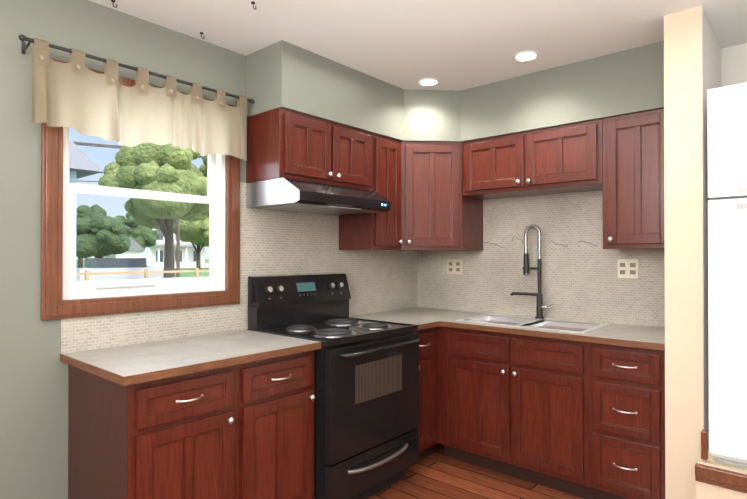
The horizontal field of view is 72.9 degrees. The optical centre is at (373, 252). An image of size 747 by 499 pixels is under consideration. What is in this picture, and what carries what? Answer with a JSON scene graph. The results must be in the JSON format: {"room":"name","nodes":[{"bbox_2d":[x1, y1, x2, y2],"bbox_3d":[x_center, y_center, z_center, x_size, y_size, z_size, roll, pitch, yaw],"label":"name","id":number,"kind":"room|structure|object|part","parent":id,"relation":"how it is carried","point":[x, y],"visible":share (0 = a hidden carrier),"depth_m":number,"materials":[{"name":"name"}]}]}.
{"room":"kitchen","nodes":[
{"label":"kitchen","id":0,"kind":"room"},
{"bbox_2d":[0,0,246,498],"bbox_3d":[-1.610,0.104,2.032,0.150,2.497,6.150,0,0,41],"label":"wall","id":1,"kind":"structure","parent":0,"point":[33,416],"depth_m":2.13,"materials":[{"name":"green paint"}]},
{"bbox_2d":[18,34,253,160],"bbox_3d":[-1.050,-0.684,2.445,0.158,0.378,1.125,0,0,41],"label":"curtain","id":2,"kind":"object","parent":1,"relation":"attached to","point":[76,94],"visible":1,"depth_m":2.36,"materials":[{"name":"beige fabric"}]},
{"bbox_2d":[41,59,239,319],"bbox_3d":[-1.129,-0.269,2.548,0.153,1.116,0.976,0,0,41],"label":"window","id":3,"kind":"structure","parent":1,"relation":"in","point":[54,305],"depth_m":2.41,"materials":[{"name":"brown wood"}]},
{"bbox_3d":[-1.142,-0.269,2.559,0.120,0.960,0.820,0,0,41],"label":"vinyl window frame","id":4,"kind":"part","parent":3,"relation":"part of","materials":[{"name":"white plastic"}]},
{"bbox_2d":[61,182,416,353],"bbox_3d":[-0.498,0.023,3.195,0.002,0.845,2.628,0,0,41],"label":"backsplash","id":5,"kind":"structure","parent":1,"relation":"attached to","point":[272,242],"depth_m":3.07,"materials":[{"name":"tile"}]},
{"bbox_2d":[246,107,373,190],"bbox_3d":[-0.366,-0.590,3.103,0.325,0.381,0.757,0,0,41],"label":"upper cabinet","id":6,"kind":"object","parent":1,"relation":"attached to","point":[282,143],"depth_m":2.89,"materials":[{"name":"brown wood"}]},
{"bbox_2d":[246,178,390,214],"bbox_3d":[-0.311,-0.326,3.054,0.470,0.144,0.755,0,0,41],"label":"range hood","id":7,"kind":"object","parent":6,"relation":"attached to","point":[287,194],"visible":1,"depth_m":2.85,"materials":[{"name":"grey metal"}]},
{"bbox_2d":[339,134,409,250],"bbox_3d":[0.021,-0.397,3.510,0.373,0.762,0.367,0,0,41],"label":"upper cabinet","id":8,"kind":"object","parent":1,"relation":"attached to","point":[390,230],"depth_m":3.42,"materials":[{"name":"brown wood"}]},
{"bbox_2d":[410,141,482,250],"bbox_3d":[0.394,-0.396,3.761,0.608,0.762,0.609,0,0,41],"label":"upper cabinet","id":9,"kind":"object","parent":1,"relation":"attached to","point":[418,185],"depth_m":3.54,"materials":[{"name":"brown wood"}]},
{"bbox_2d":[89,0,746,90],"bbox_3d":[-0.205,-1.202,0.722,4.000,0.100,6.300,0,0,41],"label":"ceiling","id":10,"kind":"structure","parent":0,"point":[455,45],"depth_m":2.59,"materials":[{"name":"white paint"}]},
{"bbox_2d":[111,0,255,38],"bbox_3d":[-0.858,-1.127,2.311,0.484,0.030,0.468,0,0,41],"label":"hooks","id":11,"kind":"object","parent":10,"relation":"attached to","point":[201,33],"visible":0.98,"depth_m":2.31,"materials":[{"name":"black metal"}]},
{"bbox_2d":[418,78,438,85],"bbox_3d":[0.367,-1.133,3.363,0.139,0.016,0.139,0,0,-4],"label":"recessed light","id":12,"kind":"object","parent":10,"relation":"in","point":[426,81],"depth_m":3.35,"materials":[{"name":"white plastic"}]},
{"bbox_2d":[513,51,538,61],"bbox_3d":[0.882,-1.136,2.929,0.139,0.016,0.139,0,0,-4],"label":"recessed light","id":13,"kind":"object","parent":10,"relation":"in","point":[524,56],"depth_m":2.93,"materials":[{"name":"white plastic"}]},
{"bbox_2d":[246,40,663,141],"bbox_3d":[0.543,-0.960,2.929,1.935,0.357,1.682,0,0,41],"label":"soffit","id":14,"kind":"structure","parent":0,"point":[286,75],"depth_m":3.06,"materials":[{"name":"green paint"}]},
{"bbox_2d":[367,448,584,498],"bbox_3d":[-0.205,1.395,0.706,4.000,0.100,6.300,0,0,41],"label":"floor","id":15,"kind":"structure","parent":0,"point":[438,474],"depth_m":2.95,"materials":[{"name":"brown wood"}]},
{"bbox_2d":[60,330,320,498],"bbox_3d":[-0.806,0.898,2.340,0.650,0.914,0.947,0,0,41],"label":"base cabinet","id":16,"kind":"object","parent":15,"relation":"on","point":[228,415],"visible":1,"depth_m":2.11,"materials":[{"name":"brown wood"}]},
{"bbox_2d":[60,330,320,385],"bbox_3d":[-0.809,0.457,2.345,0.641,0.032,0.947,0,0,41],"label":"countertop","id":17,"kind":"structure","parent":16,"relation":"on","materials":[{"name":"beige laminate"}]},
{"bbox_2d":[247,273,419,498],"bbox_3d":[-0.197,0.748,2.941,0.734,1.222,0.758,0,0,41],"label":"range","id":18,"kind":"object","parent":15,"relation":"on","point":[366,408],"visible":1,"depth_m":2.77,"materials":[{"name":"black metal"}]},
{"bbox_2d":[417,325,440,459],"bbox_3d":[0.086,0.920,3.393,0.615,0.882,0.285,0,0,41],"label":"base cabinet","id":19,"kind":"object","parent":15,"relation":"on","point":[429,427],"depth_m":3.25,"materials":[{"name":"brown wood"}]},
{"bbox_2d":[441,325,444,454],"bbox_3d":[0.380,0.922,3.747,0.595,0.882,0.637,0,0,41],"label":"base cabinet","id":20,"kind":"object","parent":15,"relation":"on","point":[442,326],"depth_m":3.32,"materials":[{"name":"brown wood"}]},
{"bbox_2d":[445,329,588,498],"bbox_3d":[1.008,0.919,3.217,0.885,0.882,0.615,0,0,41],"label":"base cabinet","id":21,"kind":"object","parent":15,"relation":"on","point":[575,407],"depth_m":2.95,"materials":[{"name":"brown wood"}]},
{"bbox_2d":[352,307,664,352],"bbox_3d":[0.791,0.462,3.207,1.928,0.032,0.919,0,0,41],"label":"countertop","id":22,"kind":"structure","parent":21,"relation":"on","point":[631,336],"depth_m":3.00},
{"bbox_2d":[510,225,553,316],"bbox_3d":[1.076,0.127,3.437,0.310,0.632,0.067,0,0,41],"label":"faucet","id":23,"kind":"object","parent":22,"relation":"on","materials":[{"name":"black metal"}]},
{"bbox_2d":[453,313,612,332],"bbox_3d":[1.003,0.538,3.217,0.824,0.193,0.484,0,0,41],"label":"sink","id":24,"kind":"object","parent":22,"relation":"in","point":[485,318],"depth_m":3.29,"materials":[{"name":"silver metal"}]},
{"bbox_2d":[589,345,664,498],"bbox_3d":[1.481,0.916,2.807,0.366,0.882,0.615,0,0,41],"label":"base cabinet","id":25,"kind":"object","parent":15,"relation":"on","point":[627,386],"depth_m":2.58,"materials":[{"name":"brown wood"}]},
{"bbox_2d":[696,443,746,498],"bbox_3d":[2.269,1.133,1.963,1.608,0.440,0.860,0,0,41],"label":"half wall","id":26,"kind":"structure","parent":15,"relation":"on","point":[706,491],"depth_m":2.14,"materials":[{"name":"beige paint"}]},
{"bbox_2d":[707,83,746,467],"bbox_3d":[1.986,0.104,2.229,0.760,1.620,0.770,0,0,41],"label":"refrigerator","id":27,"kind":"object","parent":26,"relation":"on","point":[727,234],"visible":1,"depth_m":2.14,"materials":[{"name":"white metal"}]},
{"bbox_2d":[534,43,746,195],"bbox_3d":[1.867,0.110,2.987,3.850,2.497,0.150,0,0,41],"label":"wall","id":28,"kind":"structure","parent":0,"point":[733,65],"depth_m":2.79,"materials":[{"name":"grey paint"}]},
{"bbox_2d":[447,259,461,273],"bbox_3d":[0.632,0.112,3.948,0.135,0.115,0.008,0,0,41],"label":"outlet","id":29,"kind":"object","parent":28,"relation":"attached to","point":[454,266],"depth_m":3.95,"materials":[{"name":"beige plastic"}]},
{"bbox_2d":[462,119,601,199],"bbox_3d":[1.073,-0.589,3.362,0.937,0.381,0.325,0,0,41],"label":"upper cabinet","id":30,"kind":"object","parent":28,"relation":"attached to","point":[567,158],"depth_m":3.21,"materials":[{"name":"brown wood"}]},
{"bbox_2d":[417,190,664,326],"bbox_3d":[1.104,0.025,3.543,1.901,0.845,0.004,0,0,41],"label":"backsplash","id":31,"kind":"structure","parent":28,"relation":"attached to","point":[581,281],"depth_m":3.45,"materials":[{"name":"tile"}]},
{"bbox_2d":[617,259,637,277],"bbox_3d":[1.574,0.101,3.131,0.118,0.118,0.008,0,0,41],"label":"outlet","id":32,"kind":"object","parent":28,"relation":"attached to","point":[627,268],"depth_m":3.13,"materials":[{"name":"beige plastic"}]},
{"bbox_2d":[598,108,664,249],"bbox_3d":[1.570,-0.401,2.929,0.381,0.762,0.325,0,0,41],"label":"upper cabinet","id":33,"kind":"object","parent":28,"relation":"attached to","point":[618,161],"depth_m":2.83,"materials":[{"name":"brown wood"}]},
{"bbox_2d":[664,6,720,498],"bbox_3d":[1.673,0.108,2.629,0.157,2.497,0.645,0,0,41],"label":"wall","id":34,"kind":"structure","parent":0,"point":[692,61],"depth_m":2.39,"materials":[{"name":"white paint"}]},
{"bbox_2d":[695,429,746,492],"bbox_3d":[2.010,0.873,1.667,1.608,0.195,0.120,0,0,41],"label":"trim","id":35,"kind":"structure","parent":34,"relation":"attached to","point":[728,479],"depth_m":2.10,"materials":[{"name":"brown wood"}]},
{"label":"outside","id":36,"kind":"structure","parent":0,"visible":0},
{"bbox_2d":[76,259,208,277],"bbox_3d":[-62.113,2.170,84.883,199.840,0.240,280.000,0,0,41],"label":"ground","id":37,"kind":"structure","parent":36,"point":[190,274],"depth_m":44.49,"materials":[{"name":"green"}]},
{"bbox_2d":[70,140,102,280],"bbox_3d":[-10.632,-0.894,6.710,8.700,5.050,9.980,0,0,41],"label":"house","id":38,"kind":"structure","parent":37,"relation":"on","point":[92,168],"depth_m":7.58,"materials":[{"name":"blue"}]},
{"bbox_2d":[73,142,208,280],"bbox_3d":[-10.515,-3.210,33.912,16.405,10.000,122.204,0,0,41],"label":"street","id":39,"kind":"structure","parent":37,"relation":"on","point":[96,266],"depth_m":25.93,"materials":[{"name":"white"}]},
{"bbox_2d":[76,143,209,277],"bbox_3d":[-20.819,-2.406,57.061,62.291,8.665,39.476,0,0,41],"label":"trees","id":40,"kind":"object","parent":37,"relation":"on","point":[139,228],"depth_m":25.55,"materials":[{"name":"green plant"}]},
{"bbox_2d":[105,229,208,267],"bbox_3d":[-20.985,-1.933,63.977,24.000,7.800,32.300,0,0,41],"label":"houses","id":41,"kind":"structure","parent":37,"relation":"on","point":[187,256],"depth_m":63.12,"materials":[{"name":"white"}]}
]}

